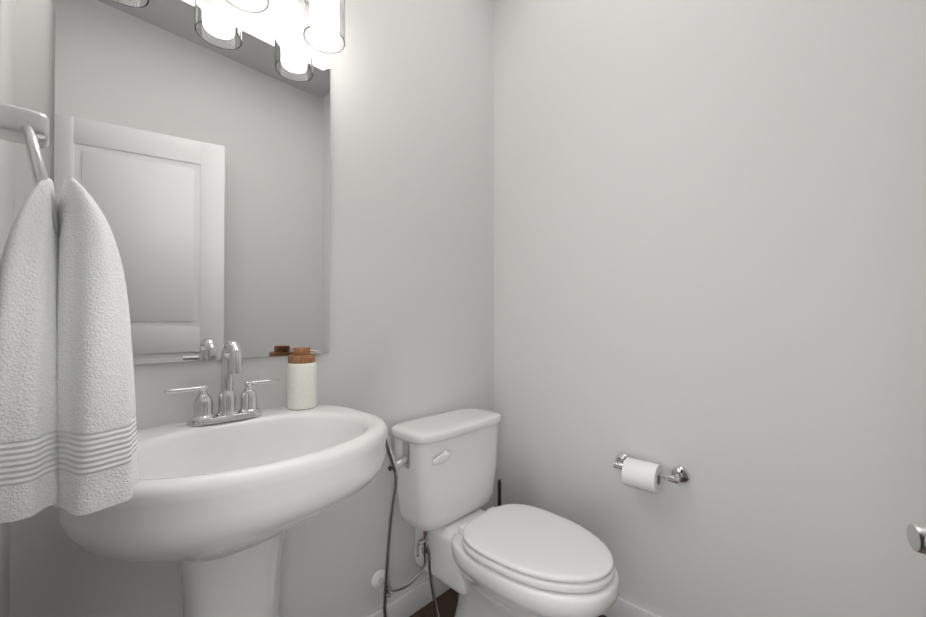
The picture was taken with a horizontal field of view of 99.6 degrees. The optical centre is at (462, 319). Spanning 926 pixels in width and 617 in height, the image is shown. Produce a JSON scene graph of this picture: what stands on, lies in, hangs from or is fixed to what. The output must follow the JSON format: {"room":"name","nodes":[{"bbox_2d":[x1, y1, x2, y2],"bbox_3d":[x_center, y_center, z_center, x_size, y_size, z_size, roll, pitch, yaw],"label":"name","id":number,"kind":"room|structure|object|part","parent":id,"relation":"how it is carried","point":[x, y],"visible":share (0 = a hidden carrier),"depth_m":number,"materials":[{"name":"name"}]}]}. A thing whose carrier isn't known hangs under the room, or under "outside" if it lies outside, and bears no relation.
{"room":"bathroom","nodes":[
{"label":"bathroom","id":0,"kind":"room"},
{"bbox_2d":[0,0,15,616],"bbox_3d":[-0.680,-0.386,0.495,0.718,3.020,0.120,0,-1,43],"label":"wall","id":1,"kind":"structure","parent":0,"point":[8,24],"depth_m":0.66,"materials":[{"name":"white paint"}]},
{"bbox_2d":[0,0,0,94],"bbox_3d":[-0.391,0.023,0.315,0.085,2.200,0.017,0,-1,43],"label":"door frame","id":2,"kind":"structure","parent":1,"relation":"attached to","point":[0,47],"depth_m":0.35,"materials":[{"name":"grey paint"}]},
{"bbox_2d":[0,102,138,522],"bbox_3d":[-0.482,-0.017,0.480,0.197,0.451,0.133,0,-1,43],"label":"towel ring","id":3,"kind":"object","parent":1,"relation":"attached to","point":[68,433],"visible":1,"depth_m":0.43,"materials":[{"name":"white fabric"}]},
{"bbox_2d":[0,178,59,522],"bbox_3d":[-0.510,0.021,0.461,0.181,0.363,0.060,0,-1,43],"label":"towel","id":4,"kind":"object","parent":3,"relation":"hanging from","point":[30,259],"depth_m":0.41,"materials":[{"name":"white fabric"}]},
{"bbox_2d":[53,178,138,515],"bbox_3d":[-0.465,0.023,0.496,0.194,0.373,0.084,0,-1,43],"label":"towel","id":5,"kind":"object","parent":3,"relation":"hanging from","point":[96,468],"depth_m":0.44,"materials":[{"name":"white fabric"}]},
{"bbox_2d":[10,0,493,616],"bbox_3d":[-0.416,-0.378,1.380,0.128,3.020,1.770,0,-1,43],"label":"wall","id":6,"kind":"structure","parent":0,"point":[410,208],"depth_m":1.17,"materials":[{"name":"white paint"}]},
{"bbox_3d":[-0.646,-0.360,1.047,0.006,0.932,0.619,0,-1,43],"label":"mirror","id":7,"kind":"part","parent":6,"relation":"part of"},
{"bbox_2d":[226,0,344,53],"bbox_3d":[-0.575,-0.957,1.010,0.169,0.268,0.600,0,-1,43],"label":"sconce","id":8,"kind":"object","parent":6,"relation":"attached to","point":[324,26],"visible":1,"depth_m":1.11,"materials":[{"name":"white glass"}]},
{"bbox_3d":[-0.556,-0.920,0.992,0.116,0.193,0.116,0,-1,43],"label":"glass","id":9,"kind":"part","parent":8,"relation":"part of","materials":[{"name":"white glass"}]},
{"bbox_3d":[-0.407,-0.919,1.151,0.116,0.193,0.116,0,-1,43],"label":"glass","id":10,"kind":"part","parent":8,"relation":"part of","materials":[{"name":"white glass"}]},
{"bbox_2d":[310,26,338,43],"bbox_3d":[-0.407,-0.927,1.151,0.080,0.177,0.080,0,-1,43],"label":"diffuser","id":11,"kind":"object","parent":8,"relation":"attached to","point":[318,34],"depth_m":1.16,"materials":[{"name":"white glass"}]},
{"bbox_2d":[368,576,449,616],"bbox_3d":[-0.370,1.085,1.324,0.014,0.092,1.530,0,-1,43],"label":"baseboard","id":12,"kind":"structure","parent":6,"relation":"attached to","point":[410,602],"depth_m":1.50,"materials":[{"name":"white paint"}]},
{"bbox_2d":[410,588,605,616],"bbox_3d":[-0.176,1.148,0.316,1.920,0.050,2.970,0,-1,43],"label":"floor","id":13,"kind":"structure","parent":0,"point":[447,600],"depth_m":1.54,"materials":[{"name":"brown wood"}]},
{"bbox_2d":[55,340,386,616],"bbox_3d":[-0.470,0.588,0.866,0.499,1.078,0.610,0,-1,43],"label":"pedestal sink","id":14,"kind":"object","parent":13,"relation":"on","point":[222,500],"visible":0.98,"depth_m":0.82,"materials":[{"name":"white ceramic"}]},
{"bbox_2d":[55,404,386,562],"bbox_3d":[-0.470,0.381,0.867,0.499,0.260,0.610,0,-1,43],"label":"basin","id":15,"kind":"object","parent":14,"relation":"in","point":[217,489],"depth_m":0.72,"materials":[{"name":"white ceramic"}]},
{"bbox_2d":[163,340,279,425],"bbox_3d":[-0.576,0.151,0.970,0.109,0.201,0.258,0,-1,43],"label":"sink faucet","id":16,"kind":"object","parent":14,"relation":"on","point":[248,412],"depth_m":0.97,"materials":[{"name":"silver metal"}]},
{"bbox_2d":[287,347,320,409],"bbox_3d":[-0.460,0.167,1.134,0.080,0.172,0.094,0,-1,43],"label":"soap dispenser","id":17,"kind":"object","parent":14,"relation":"on","point":[301,379],"visible":1,"depth_m":1.10,"materials":[{"name":"ceramic"}]},
{"bbox_2d":[371,408,618,616],"bbox_3d":[0.106,0.748,1.285,0.746,0.770,0.554,0,-1,43],"label":"toilet","id":18,"kind":"object","parent":13,"relation":"on","point":[514,560],"visible":0.98,"depth_m":1.31,"materials":[{"name":"white ceramic"}]},
{"bbox_3d":[-0.241,0.438,1.287,0.036,0.148,0.077,0,-1,43],"label":"bidet handle","id":19,"kind":"part","parent":18,"relation":"part of","materials":[{"name":"silver metal"}]},
{"bbox_3d":[-0.157,0.797,1.357,0.041,0.024,0.038,0,-1,43],"label":"bidet tee lever","id":20,"kind":"part","parent":18,"relation":"part of","materials":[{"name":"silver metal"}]},
{"bbox_3d":[-0.072,0.469,1.320,0.017,0.032,0.088,0,-1,43],"label":"flush lever","id":21,"kind":"part","parent":18,"relation":"part of","materials":[{"name":"white ceramic"}]},
{"bbox_3d":[-0.053,0.573,1.505,0.196,0.310,0.430,0,-1,43],"label":"tank","id":22,"kind":"part","parent":18,"relation":"part of","materials":[{"name":"white ceramic"}]},
{"bbox_3d":[-0.052,0.399,1.505,0.218,0.038,0.454,0,-1,43],"label":"tank lid","id":23,"kind":"part","parent":18,"relation":"part of","materials":[{"name":"white ceramic"}]},
{"bbox_3d":[0.195,0.931,1.268,0.596,0.400,0.360,0,-1,43],"label":"bowl","id":24,"kind":"part","parent":18,"relation":"part of","materials":[{"name":"white ceramic"}]},
{"bbox_3d":[0.236,0.715,1.232,0.466,0.024,0.359,0,-1,43],"label":"seat","id":25,"kind":"part","parent":18,"relation":"part of","materials":[{"name":"white plastic"}]},
{"bbox_3d":[0.236,0.691,1.232,0.462,0.018,0.355,0,-1,43],"label":"seat lid","id":26,"kind":"part","parent":18,"relation":"part of","materials":[{"name":"white plastic"}]},
{"bbox_2d":[498,479,500,505],"bbox_3d":[0.164,0.928,1.757,0.096,0.415,0.096,0,-1,43],"label":"toilet brush","id":27,"kind":"object","parent":13,"relation":"on","point":[499,492],"visible":0.08,"depth_m":1.75,"materials":[{"name":"black plastic"}]},
{"bbox_2d":[494,0,925,616],"bbox_3d":[0.801,-0.378,1.366,1.680,3.020,0.120,0,-1,43],"label":"wall","id":28,"kind":"structure","parent":0,"point":[710,246],"depth_m":1.25,"materials":[{"name":"white paint"}]},
{"bbox_2d":[603,596,660,616],"bbox_3d":[0.761,1.085,1.300,1.666,0.092,0.014,0,-1,43],"label":"baseboard","id":29,"kind":"structure","parent":28,"relation":"attached to","point":[621,607],"depth_m":1.44,"materials":[{"name":"white paint"}]},
{"bbox_2d":[614,453,689,493],"bbox_3d":[0.635,0.541,1.360,0.250,0.095,0.105,0,-1,43],"label":"toilet paper holder","id":30,"kind":"object","parent":28,"relation":"attached to","point":[644,475],"visible":1,"depth_m":1.33,"materials":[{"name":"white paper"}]},
{"bbox_3d":[0.504,0.218,0.366,0.026,0.066,0.063,0,-1,43],"label":"rose","id":31,"kind":"object","parent":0,"visible":0},
{"bbox_2d":[907,523,925,553],"bbox_3d":[0.475,0.218,0.380,0.052,0.031,0.031,0,-1,27],"label":"door handle","id":32,"kind":"object","parent":31,"relation":"attached to","point":[916,534],"visible":1,"depth_m":0.39,"materials":[{"name":"silver metal"}]}
]}

